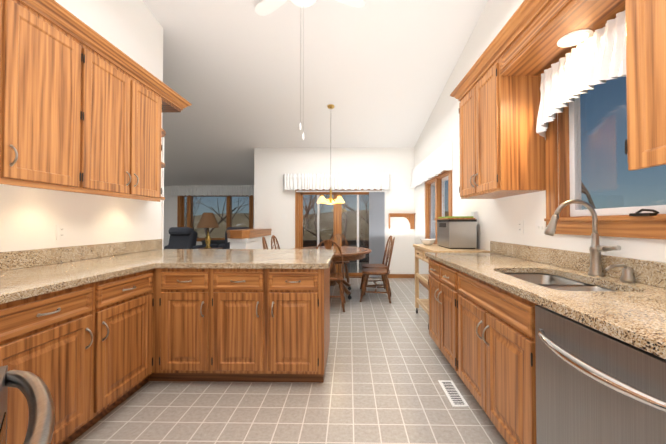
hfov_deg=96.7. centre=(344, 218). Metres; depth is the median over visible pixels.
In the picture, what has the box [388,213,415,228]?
wall shelf
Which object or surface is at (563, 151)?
window
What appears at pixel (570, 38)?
recessed light
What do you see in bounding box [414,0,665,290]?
wall
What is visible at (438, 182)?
window
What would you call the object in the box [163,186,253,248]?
wall
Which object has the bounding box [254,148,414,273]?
wall
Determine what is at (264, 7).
ceiling fan
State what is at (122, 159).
upper cabinet
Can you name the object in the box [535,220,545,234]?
outlet
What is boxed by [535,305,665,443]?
dishwasher
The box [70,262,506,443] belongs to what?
floor
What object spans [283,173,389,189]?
valance
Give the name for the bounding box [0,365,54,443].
range
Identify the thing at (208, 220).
table lamp
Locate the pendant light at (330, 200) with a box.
[317,104,344,203]
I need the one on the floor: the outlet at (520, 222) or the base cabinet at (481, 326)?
the base cabinet at (481, 326)
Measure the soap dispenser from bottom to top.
0.089 m
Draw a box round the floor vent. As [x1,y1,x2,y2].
[438,380,468,406]
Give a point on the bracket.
(474, 215)
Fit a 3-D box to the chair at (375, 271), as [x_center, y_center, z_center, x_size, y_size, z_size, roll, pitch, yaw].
[0.531,0.787,4.721,0.544,0.996,0.463,0,-1,9]
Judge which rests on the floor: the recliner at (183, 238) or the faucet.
the recliner at (183, 238)
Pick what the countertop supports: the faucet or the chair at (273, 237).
the faucet
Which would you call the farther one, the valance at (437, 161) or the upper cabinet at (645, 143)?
the valance at (437, 161)
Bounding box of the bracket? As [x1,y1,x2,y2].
[471,212,477,224]
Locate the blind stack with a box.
[296,190,386,277]
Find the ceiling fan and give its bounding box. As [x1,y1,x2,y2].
[255,0,365,139]
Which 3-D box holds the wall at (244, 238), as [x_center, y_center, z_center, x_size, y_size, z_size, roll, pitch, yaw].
[-1.845,0.753,5.824,0.415,1.088,1.540,0,-1,1]
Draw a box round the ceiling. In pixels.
[142,0,487,185]
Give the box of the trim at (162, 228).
[161,137,163,248]
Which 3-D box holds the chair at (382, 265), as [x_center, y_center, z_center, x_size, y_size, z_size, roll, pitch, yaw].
[0.569,0.795,5.248,0.543,0.995,0.463,0,-1,-5]
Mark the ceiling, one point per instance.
(377, 73)
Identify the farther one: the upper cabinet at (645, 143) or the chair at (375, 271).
the chair at (375, 271)
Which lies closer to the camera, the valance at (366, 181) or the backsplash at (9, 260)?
the backsplash at (9, 260)
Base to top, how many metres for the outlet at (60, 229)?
0.115 m
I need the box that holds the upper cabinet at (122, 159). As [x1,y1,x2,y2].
[39,28,163,199]
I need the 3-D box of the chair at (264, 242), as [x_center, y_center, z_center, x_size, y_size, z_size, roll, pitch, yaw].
[-1.049,0.788,4.796,0.543,0.995,0.463,0,-1,-7]
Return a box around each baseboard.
[387,274,413,277]
[414,274,428,289]
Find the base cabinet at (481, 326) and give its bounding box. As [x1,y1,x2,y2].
[457,299,536,443]
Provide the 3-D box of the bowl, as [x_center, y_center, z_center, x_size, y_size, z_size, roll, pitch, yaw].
[1.076,0.303,3.824,0.192,0.075,0.192,0,-1,1]
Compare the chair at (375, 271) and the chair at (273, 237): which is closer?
the chair at (375, 271)
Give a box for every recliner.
[164,227,217,248]
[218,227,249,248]
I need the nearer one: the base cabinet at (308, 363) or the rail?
the base cabinet at (308, 363)
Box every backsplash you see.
[0,239,161,270]
[490,241,665,286]
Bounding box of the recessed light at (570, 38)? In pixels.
[557,29,592,47]
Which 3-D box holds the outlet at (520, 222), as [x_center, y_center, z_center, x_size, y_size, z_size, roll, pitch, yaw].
[1.480,0.071,2.491,0.008,0.115,0.075,0,-1,1]
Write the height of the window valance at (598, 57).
0.465 m
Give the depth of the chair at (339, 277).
4.05 m
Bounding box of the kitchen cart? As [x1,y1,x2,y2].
[413,244,489,314]
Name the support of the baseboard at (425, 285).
attached to the wall at (498, 218)
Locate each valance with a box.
[171,185,253,195]
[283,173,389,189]
[410,141,451,188]
[536,10,625,139]
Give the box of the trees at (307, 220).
[185,190,446,239]
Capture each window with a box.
[177,195,252,240]
[425,170,451,243]
[544,76,665,239]
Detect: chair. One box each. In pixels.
[262,237,267,248]
[271,235,279,248]
[316,239,345,311]
[331,234,348,282]
[359,237,394,302]
[360,235,392,294]
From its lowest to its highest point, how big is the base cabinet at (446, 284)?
0.875 m
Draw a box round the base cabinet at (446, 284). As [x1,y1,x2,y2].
[425,255,480,372]
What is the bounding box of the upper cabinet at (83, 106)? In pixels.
[0,0,87,187]
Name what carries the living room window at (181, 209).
in the wall at (170, 210)
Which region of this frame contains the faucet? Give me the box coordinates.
[544,199,636,282]
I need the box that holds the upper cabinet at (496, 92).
[458,40,549,198]
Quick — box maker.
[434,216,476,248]
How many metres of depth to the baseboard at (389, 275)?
6.52 m
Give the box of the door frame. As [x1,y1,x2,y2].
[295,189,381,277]
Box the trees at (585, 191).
[580,100,616,208]
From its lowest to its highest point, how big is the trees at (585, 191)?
12.643 m
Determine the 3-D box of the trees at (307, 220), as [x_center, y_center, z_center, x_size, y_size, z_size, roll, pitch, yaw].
[-5.520,-0.515,25.681,34.810,10.350,31.030,0,-1,1]
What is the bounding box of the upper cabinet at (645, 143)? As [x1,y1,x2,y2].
[614,0,665,167]
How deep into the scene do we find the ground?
38.37 m
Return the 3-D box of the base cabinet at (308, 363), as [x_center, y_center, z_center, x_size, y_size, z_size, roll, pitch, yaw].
[-0.562,0.809,2.492,0.834,0.875,0.659,0,-1,1]
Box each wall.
[0,0,162,251]
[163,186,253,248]
[227,229,271,248]
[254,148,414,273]
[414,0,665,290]
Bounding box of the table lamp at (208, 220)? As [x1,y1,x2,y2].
[196,213,219,248]
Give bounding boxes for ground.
[184,210,448,239]
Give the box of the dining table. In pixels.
[293,246,371,299]
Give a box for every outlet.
[56,225,66,239]
[518,220,523,233]
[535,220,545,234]
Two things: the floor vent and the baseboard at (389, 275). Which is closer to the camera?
the floor vent
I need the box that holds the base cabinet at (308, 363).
[280,267,329,382]
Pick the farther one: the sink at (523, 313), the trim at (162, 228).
the trim at (162, 228)
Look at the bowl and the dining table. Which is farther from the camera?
the dining table
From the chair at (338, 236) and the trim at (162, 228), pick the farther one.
the chair at (338, 236)
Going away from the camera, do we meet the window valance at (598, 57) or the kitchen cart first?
the window valance at (598, 57)
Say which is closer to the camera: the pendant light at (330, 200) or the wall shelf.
the pendant light at (330, 200)
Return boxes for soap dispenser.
[605,264,634,282]
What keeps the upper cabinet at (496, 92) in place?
attached to the wall at (498, 218)
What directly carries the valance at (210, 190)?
attached to the wall at (170, 210)
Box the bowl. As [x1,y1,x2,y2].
[420,239,435,244]
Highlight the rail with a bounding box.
[201,240,368,261]
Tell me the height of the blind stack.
1.905 m
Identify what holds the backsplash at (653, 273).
attached to the wall at (498, 218)
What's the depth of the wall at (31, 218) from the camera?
2.54 m
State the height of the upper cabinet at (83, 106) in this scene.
1.079 m

